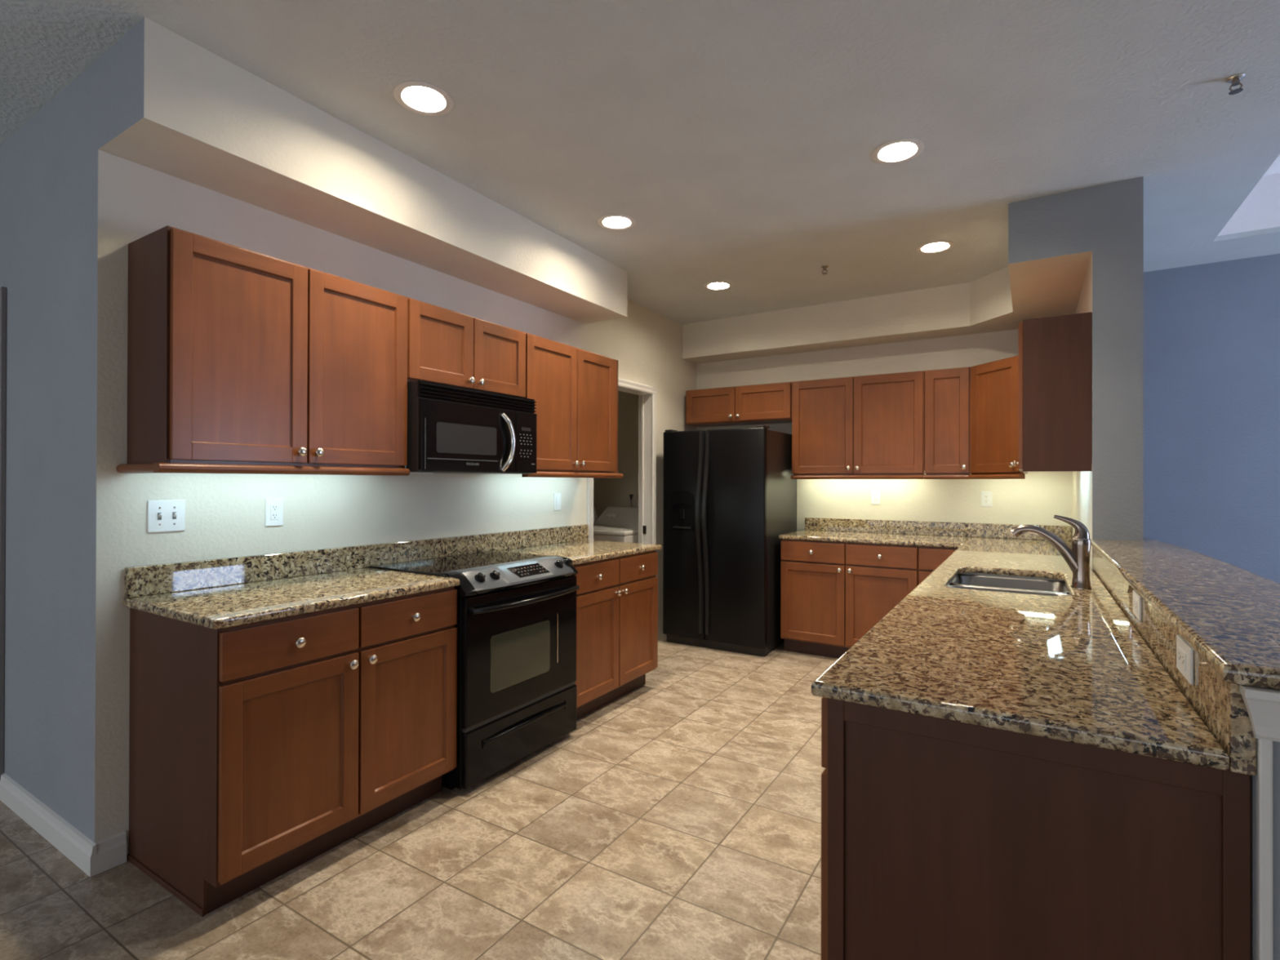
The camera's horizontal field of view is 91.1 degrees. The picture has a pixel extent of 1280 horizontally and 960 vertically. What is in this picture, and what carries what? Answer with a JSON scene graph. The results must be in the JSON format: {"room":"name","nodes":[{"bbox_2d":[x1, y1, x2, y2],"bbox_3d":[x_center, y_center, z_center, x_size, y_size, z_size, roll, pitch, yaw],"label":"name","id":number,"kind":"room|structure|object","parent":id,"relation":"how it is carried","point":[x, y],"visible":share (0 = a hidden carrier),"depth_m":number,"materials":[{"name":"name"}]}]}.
{"room":"kitchen","nodes":[
{"label":"kitchen","id":0,"kind":"room"},
{"bbox_2d":[0,57,141,854],"bbox_3d":[-3.470,-0.053,3.201,3.930,2.747,0.120,0,0,32],"label":"wall","id":1,"kind":"structure","parent":0,"point":[70,207],"depth_m":2.25,"materials":[{"name":"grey paint"}]},
{"bbox_2d":[0,286,6,779],"bbox_3d":[-2.994,0.259,2.862,0.855,2.125,0.083,0,0,32],"label":"door","id":2,"kind":"structure","parent":1,"relation":"in","point":[2,290],"depth_m":2.61,"materials":[{"name":"grey paint"}]},
{"bbox_2d":[0,773,126,877],"bbox_3d":[-2.215,1.271,2.387,0.970,0.102,0.099,0,0,32],"label":"baseboard","id":3,"kind":"structure","parent":1,"relation":"attached to","point":[92,858],"depth_m":2.22,"materials":[{"name":"white paint"}]},
{"bbox_2d":[138,164,696,637],"bbox_3d":[-0.668,-0.043,4.107,0.120,2.747,4.369,0,0,32],"label":"wall","id":4,"kind":"structure","parent":0,"point":[225,513],"depth_m":3.00,"materials":[{"name":"beige paint"}]},
{"bbox_2d":[147,499,185,533],"bbox_3d":[-1.716,0.131,2.282,0.019,0.115,0.117,0,0,32],"label":"switch plate","id":5,"kind":"object","parent":4,"relation":"attached to","point":[163,516],"visible":1,"depth_m":2.28,"materials":[{"name":"white plastic"}]},
{"bbox_2d":[115,225,409,475],"bbox_3d":[-1.402,-0.421,2.469,0.353,0.800,0.943,0,0,32],"label":"upper cabinet","id":6,"kind":"object","parent":4,"relation":"attached to","point":[240,360],"visible":1,"depth_m":2.25,"materials":[{"name":"brown wood"}]},
{"bbox_2d":[265,497,283,526],"bbox_3d":[-1.519,0.133,2.610,0.008,0.115,0.072,0,0,32],"label":"outlet","id":7,"kind":"object","parent":4,"relation":"attached to","point":[273,506],"visible":1,"depth_m":2.61,"materials":[{"name":"white plastic"}]},
{"bbox_2d":[270,503,279,519],"bbox_3d":[-1.517,0.133,2.609,0.003,0.066,0.033,0,0,32],"label":"receptacle","id":8,"kind":"object","parent":7,"relation":"attached to","point":[274,508],"depth_m":2.61,"materials":[{"name":"grey plastic"}]},
{"bbox_2d":[124,524,588,598],"bbox_3d":[-1.076,0.360,3.305,0.029,0.104,2.666,0,0,32],"label":"backsplash","id":9,"kind":"structure","parent":4,"relation":"attached to","point":[157,579],"depth_m":2.73,"materials":[{"name":"stone"}]},
{"bbox_2d":[405,297,525,397],"bbox_3d":[-0.950,-0.630,3.200,0.353,0.375,0.768,0,0,32],"label":"upper cabinet","id":10,"kind":"object","parent":4,"relation":"attached to","point":[445,346],"visible":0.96,"depth_m":3.07,"materials":[{"name":"brown wood"}]},
{"bbox_2d":[404,380,537,474],"bbox_3d":[-0.911,-0.235,3.174,0.440,0.408,0.761,0,0,32],"label":"microwave","id":11,"kind":"object","parent":10,"relation":"attached to","point":[451,429],"visible":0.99,"depth_m":2.99,"materials":[{"name":"black plastic"}]},
{"bbox_2d":[518,432,532,459],"bbox_3d":[-0.606,-0.179,3.324,0.001,0.135,0.110,0,0,32],"label":"print","id":12,"kind":"object","parent":11,"relation":"attached to","point":[525,439],"depth_m":3.32,"materials":[{"name":"grey plastic"}]},
{"bbox_2d":[553,493,560,511],"bbox_3d":[-0.548,0.145,4.178,0.009,0.115,0.072,0,0,32],"label":"switch plate","id":13,"kind":"object","parent":4,"relation":"attached to","point":[557,496],"visible":1,"depth_m":4.17,"materials":[{"name":"white plastic"}]},
{"bbox_2d":[521,332,622,478],"bbox_3d":[-0.497,-0.414,3.930,0.353,0.800,0.946,0,0,32],"label":"upper cabinet","id":14,"kind":"object","parent":4,"relation":"attached to","point":[574,390],"visible":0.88,"depth_m":3.81,"materials":[{"name":"brown wood"}]},
{"bbox_2d":[586,377,657,576],"bbox_3d":[-0.171,0.278,4.898,0.143,2.112,0.954,0,0,32],"label":"door frame","id":15,"kind":"structure","parent":4,"relation":"in","point":[646,394],"depth_m":5.24,"materials":[{"name":"white paint"}]},
{"bbox_2d":[0,634,838,959],"bbox_3d":[-0.613,1.372,1.196,11.300,0.100,9.800,0,0,32],"label":"floor","id":16,"kind":"structure","parent":0,"point":[679,818],"depth_m":2.17,"materials":[{"name":"tile"}]},
{"bbox_2d":[126,586,457,916],"bbox_3d":[-1.261,0.883,2.400,0.667,0.882,0.915,0,0,32],"label":"base cabinet","id":17,"kind":"object","parent":16,"relation":"on","point":[257,750],"visible":0.98,"depth_m":2.08,"materials":[{"name":"brown wood"}]},
{"bbox_2d":[122,567,459,629],"bbox_3d":[-1.274,0.426,2.403,0.643,0.032,0.934,0,0,32],"label":"countertop","id":18,"kind":"structure","parent":17,"relation":"on","point":[233,605],"depth_m":2.23,"materials":[{"name":"stone"}]},
{"bbox_2d":[368,551,579,790],"bbox_3d":[-0.772,0.861,3.088,0.696,0.932,0.772,0,0,32],"label":"stove","id":19,"kind":"object","parent":16,"relation":"on","point":[516,625],"visible":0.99,"depth_m":2.87,"materials":[{"name":"black metal"}]},
{"bbox_2d":[368,551,547,577],"bbox_3d":[-0.842,0.408,3.133,0.530,0.010,0.772,0,0,32],"label":"cooktop","id":20,"kind":"object","parent":19,"relation":"in","point":[446,566],"depth_m":3.05,"materials":[{"name":"black glass"}]},
{"bbox_2d":[514,564,546,575],"bbox_3d":[-0.517,0.427,2.985,0.042,0.026,0.187,0,0,32],"label":"print","id":21,"kind":"object","parent":19,"relation":"attached to","point":[521,570],"depth_m":2.98,"materials":[{"name":"grey plastic"}]},
{"bbox_2d":[593,506,597,524],"bbox_3d":[-0.847,0.796,6.079,0.684,1.081,0.668,0,0,32],"label":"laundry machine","id":22,"kind":"object","parent":16,"relation":"on","point":[595,516],"visible":0.06,"depth_m":6.18,"materials":[{"name":"white metal"}]},
{"bbox_2d":[573,550,657,719],"bbox_3d":[-0.376,0.890,3.829,0.667,0.882,0.900,0,0,32],"label":"base cabinet","id":23,"kind":"object","parent":16,"relation":"on","point":[617,597],"visible":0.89,"depth_m":3.65,"materials":[{"name":"brown wood"}]},
{"bbox_2d":[498,539,661,564],"bbox_3d":[-0.379,0.432,3.848,0.643,0.032,0.933,0,0,32],"label":"countertop","id":24,"kind":"structure","parent":23,"relation":"on","point":[583,551],"depth_m":3.76,"materials":[{"name":"stone"}]},
{"bbox_2d":[593,506,638,542],"bbox_3d":[-0.240,0.796,5.704,0.681,1.081,0.668,0,0,32],"label":"laundry machine","id":25,"kind":"object","parent":16,"relation":"on","point":[615,524],"visible":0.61,"depth_m":5.76,"materials":[{"name":"grey metal"}]},
{"bbox_2d":[629,494,633,506],"bbox_3d":[-0.083,0.196,5.973,0.040,0.120,0.039,0,0,32],"label":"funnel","id":26,"kind":"object","parent":25,"relation":"on","point":[630,495],"visible":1,"depth_m":5.96,"materials":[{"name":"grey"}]},
{"bbox_2d":[662,425,796,657],"bbox_3d":[0.750,0.463,5.238,0.878,1.750,0.884,0,0,32],"label":"refrigerator","id":27,"kind":"object","parent":16,"relation":"on","point":[729,495],"visible":0.98,"depth_m":4.91,"materials":[{"name":"black metal"}]},
{"bbox_2d":[780,538,918,658],"bbox_3d":[1.655,0.898,4.844,0.978,0.882,0.658,0,0,32],"label":"base cabinet","id":28,"kind":"object","parent":16,"relation":"on","point":[833,593],"visible":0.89,"depth_m":4.62,"materials":[{"name":"brown wood"}]},
{"bbox_2d":[918,546,958,584],"bbox_3d":[2.208,0.898,4.520,0.297,0.882,0.626,0,0,32],"label":"base cabinet","id":29,"kind":"object","parent":16,"relation":"on","point":[930,558],"visible":0.18,"depth_m":4.29,"materials":[{"name":"brown wood"}]},
{"bbox_2d":[821,697,1251,959],"bbox_3d":[0.857,0.886,1.494,0.689,0.882,0.850,0,0,32],"label":"base cabinet","id":30,"kind":"object","parent":16,"relation":"on","point":[942,839],"visible":0.66,"depth_m":1.12,"materials":[{"name":"brown wood"}]},
{"bbox_3d":[1.452,0.890,2.479,0.664,0.882,1.447,0,0,32],"label":"base cabinet","id":31,"kind":"object","parent":16,"relation":"on","visible":0},
{"bbox_2d":[778,529,1229,769],"bbox_3d":[1.148,0.434,3.168,1.898,0.032,4.045,0,0,32],"label":"countertop","id":32,"kind":"structure","parent":31,"relation":"on","point":[1073,668],"depth_m":1.40,"materials":[{"name":"stone"}]},
{"bbox_2d":[948,573,1069,595],"bbox_3d":[1.548,0.539,2.647,0.477,0.178,0.785,0,0,32],"label":"sink","id":33,"kind":"object","parent":32,"relation":"in","point":[976,581],"visible":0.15,"depth_m":2.91,"materials":[{"name":"silver metal"}]},
{"bbox_2d":[1009,515,1091,589],"bbox_3d":[1.619,0.277,2.483,0.271,0.279,0.067,0,0,32],"label":"faucet","id":34,"kind":"object","parent":32,"relation":"on","point":[1077,557],"visible":1,"depth_m":2.43,"materials":[{"name":"silver metal"}]},
{"bbox_2d":[0,0,1279,324],"bbox_3d":[-0.606,-1.440,1.205,11.300,0.030,9.800,0,0,32],"label":"ceiling","id":35,"kind":"structure","parent":0,"point":[739,139],"depth_m":2.39,"materials":[{"name":"paint"}]},
{"bbox_2d":[97,17,627,324],"bbox_3d":[-0.957,-1.265,3.188,0.355,0.310,2.735,0,0,32],"label":"soffit","id":36,"kind":"structure","parent":35,"relation":"attached to","point":[170,104],"depth_m":2.46,"materials":[{"name":"beige paint"}]},
{"bbox_2d":[393,80,453,115],"bbox_3d":[-0.805,-1.435,2.341,0.210,0.038,0.210,0,0,32],"label":"recessed light","id":37,"kind":"object","parent":35,"relation":"in","point":[424,98],"visible":0.94,"depth_m":2.36,"materials":[{"name":"white paint"}]},
{"bbox_2d":[597,213,635,230],"bbox_3d":[-0.128,-1.430,3.449,0.210,0.038,0.210,0,0,32],"label":"recessed light","id":38,"kind":"object","parent":35,"relation":"in","point":[612,221],"visible":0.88,"depth_m":3.48,"materials":[{"name":"white paint"}]},
{"bbox_2d":[703,280,733,290],"bbox_3d":[0.569,-1.425,4.561,0.210,0.038,0.210,0,0,32],"label":"recessed light","id":39,"kind":"object","parent":35,"relation":"in","point":[717,285],"visible":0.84,"depth_m":4.60,"materials":[{"name":"white paint"}]},
{"bbox_2d":[820,265,828,275],"bbox_3d":[1.221,-1.386,4.151,0.052,0.050,0.052,0,0,32],"label":"sprinkler","id":40,"kind":"object","parent":35,"relation":"attached to","point":[824,267],"visible":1,"depth_m":4.14,"materials":[{"name":"silver metal"}]},
{"bbox_2d":[682,186,1092,364],"bbox_3d":[1.357,-1.255,4.480,2.929,0.310,1.612,0,0,32],"label":"soffit","id":41,"kind":"structure","parent":35,"relation":"attached to","point":[1050,237],"depth_m":4.53,"materials":[{"name":"beige paint"}]},
{"bbox_2d":[871,137,924,164],"bbox_3d":[1.109,-1.429,2.706,0.210,0.038,0.210,0,0,32],"label":"recessed light","id":42,"kind":"object","parent":35,"relation":"in","point":[899,150],"visible":0.98,"depth_m":2.73,"materials":[{"name":"white paint"}]},
{"bbox_2d":[916,240,954,253],"bbox_3d":[1.786,-1.424,3.801,0.210,0.038,0.210,0,0,32],"label":"recessed light","id":43,"kind":"object","parent":35,"relation":"in","point":[935,246],"visible":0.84,"depth_m":3.83,"materials":[{"name":"white paint"}]},
{"bbox_2d":[1226,72,1245,94],"bbox_3d":[2.096,-1.390,2.209,0.052,0.050,0.052,0,0,32],"label":"sprinkler","id":44,"kind":"object","parent":35,"relation":"attached to","point":[1235,79],"visible":1,"depth_m":2.20,"materials":[{"name":"silver metal"}]},
{"bbox_2d":[1217,154,1279,235],"bbox_3d":[3.349,-1.605,1.777,2.023,0.323,3.375,0,0,32],"label":"ceiling tray","id":45,"kind":"object","parent":35,"relation":"attached to","point":[1260,210],"depth_m":3.60,"materials":[{"name":"paint"}]},
{"bbox_2d":[593,328,1072,531],"bbox_3d":[0.941,-0.034,5.738,4.959,2.747,0.100,0,0,32],"label":"wall","id":46,"kind":"structure","parent":0,"point":[1034,500],"depth_m":5.04,"materials":[{"name":"beige paint"}]},
{"bbox_2d":[685,382,792,426],"bbox_3d":[0.893,-0.651,5.511,0.978,0.310,0.340,0,0,32],"label":"upper cabinet","id":47,"kind":"object","parent":46,"relation":"attached to","point":[766,403],"visible":0.98,"depth_m":5.39,"materials":[{"name":"brown wood"}]},
{"bbox_2d":[791,370,924,479],"bbox_3d":[1.733,-0.406,4.989,0.993,0.800,0.340,0,0,32],"label":"upper cabinet","id":48,"kind":"object","parent":46,"relation":"attached to","point":[863,427],"visible":0.99,"depth_m":4.85,"materials":[{"name":"brown wood"}]},
{"bbox_2d":[871,489,880,504],"bbox_3d":[1.906,0.140,5.076,0.072,0.115,0.008,0,0,32],"label":"outlet","id":49,"kind":"object","parent":46,"relation":"attached to","point":[875,495],"visible":1,"depth_m":5.07,"materials":[{"name":"white plastic"}]},
{"bbox_2d":[873,493,877,501],"bbox_3d":[1.904,0.140,5.074,0.033,0.066,0.003,0,0,32],"label":"receptacle","id":50,"kind":"object","parent":49,"relation":"attached to","point":[875,495],"depth_m":5.07,"materials":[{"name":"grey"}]},
{"bbox_2d":[804,517,1072,541],"bbox_3d":[2.212,0.373,4.872,1.883,0.104,0.029,0,0,32],"label":"backsplash","id":51,"kind":"structure","parent":46,"relation":"attached to","point":[1064,533],"depth_m":4.84,"materials":[{"name":"stone"}]},
{"bbox_2d":[924,366,970,479],"bbox_3d":[2.285,-0.405,4.647,0.301,0.800,0.340,0,0,32],"label":"upper cabinet","id":52,"kind":"object","parent":46,"relation":"attached to","point":[947,419],"visible":0.98,"depth_m":4.53,"materials":[{"name":"brown wood"}]},
{"bbox_2d":[981,491,991,506],"bbox_3d":[2.572,0.141,4.664,0.072,0.115,0.008,0,0,32],"label":"outlet","id":53,"kind":"object","parent":46,"relation":"attached to","point":[986,496],"visible":1,"depth_m":4.66,"materials":[{"name":"white plastic"}]},
{"bbox_2d":[983,494,988,503],"bbox_3d":[2.571,0.141,4.662,0.033,0.066,0.003,0,0,32],"label":"receptacle","id":54,"kind":"object","parent":53,"relation":"attached to","point":[985,496],"depth_m":4.66,"materials":[{"name":"grey plastic"}]},
{"bbox_2d":[968,355,1025,479],"bbox_3d":[2.587,-0.406,4.288,0.632,0.800,0.633,0,0,32],"label":"upper cabinet","id":55,"kind":"object","parent":46,"relation":"attached to","point":[993,384],"visible":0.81,"depth_m":4.23,"materials":[{"name":"brown wood"}]},
{"bbox_2d":[1072,176,1279,959],"bbox_3d":[2.068,-0.040,2.665,0.193,2.747,4.138,0,0,32],"label":"wall","id":56,"kind":"structure","parent":0,"point":[1108,499],"depth_m":2.97,"materials":[{"name":"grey paint"}]},
{"bbox_2d":[1013,311,1091,474],"bbox_3d":[2.297,-0.424,3.538,0.335,0.768,0.993,0,0,32],"label":"upper cabinet","id":57,"kind":"object","parent":56,"relation":"attached to","point":[1055,353],"visible":1,"depth_m":3.11,"materials":[{"name":"brown wood"}]},
{"bbox_2d":[1092,546,1256,775],"bbox_3d":[1.545,0.378,1.976,0.029,0.136,2.432,0,0,32],"label":"backsplash","id":58,"kind":"structure","parent":56,"relation":"attached to","point":[1220,704],"depth_m":1.11,"materials":[{"name":"stone"}]},
{"bbox_2d":[1133,590,1142,621],"bbox_3d":[1.384,0.349,1.750,0.008,0.068,0.128,0,0,32],"label":"outlet","id":59,"kind":"object","parent":58,"relation":"attached to","point":[1137,599],"visible":0.99,"depth_m":1.72,"materials":[{"name":"white plastic"}]},
{"bbox_2d":[1133,597,1137,613],"bbox_3d":[1.382,0.349,1.752,0.003,0.033,0.066,0,0,32],"label":"receptacle","id":60,"kind":"object","parent":59,"relation":"attached to","point":[1135,599],"depth_m":1.75,"materials":[{"name":"grey plastic"}]},
{"bbox_2d":[1176,634,1193,684],"bbox_3d":[1.052,0.345,1.215,0.008,0.068,0.128,0,0,32],"label":"outlet","id":61,"kind":"object","parent":58,"relation":"attached to","point":[1184,652],"visible":0.98,"depth_m":1.19,"materials":[{"name":"white plastic"}]},
{"bbox_2d":[1177,646,1186,671],"bbox_3d":[1.050,0.345,1.216,0.003,0.033,0.066,0,0,32],"label":"receptacle","id":62,"kind":"object","parent":61,"relation":"attached to","point":[1181,650],"depth_m":1.22,"materials":[{"name":"grey plastic"}]},
{"bbox_2d":[1090,537,1279,689],"bbox_3d":[1.741,0.295,2.024,0.335,0.030,2.763,0,0,32],"label":"bar","id":63,"kind":"object","parent":56,"relation":"on","point":[1228,614],"visible":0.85,"depth_m":1.42,"materials":[{"name":"stone"}]},
{"bbox_2d":[1239,684,1279,959],"bbox_3d":[1.623,0.820,1.906,0.217,1.020,2.464,0,0,32],"label":"trim","id":64,"kind":"structure","parent":56,"relation":"attached to","point":[1262,704],"depth_m":0.92,"materials":[{"name":"white paint"}]},
{"bbox_2d":[1143,253,1279,583],"bbox_3d":[4.974,-0.031,3.330,4.048,2.747,0.100,0,0,32],"label":"wall","id":65,"kind":"structure","parent":0,"point":[1211,331],"depth_m":4.05,"materials":[{"name":"blue paint"}]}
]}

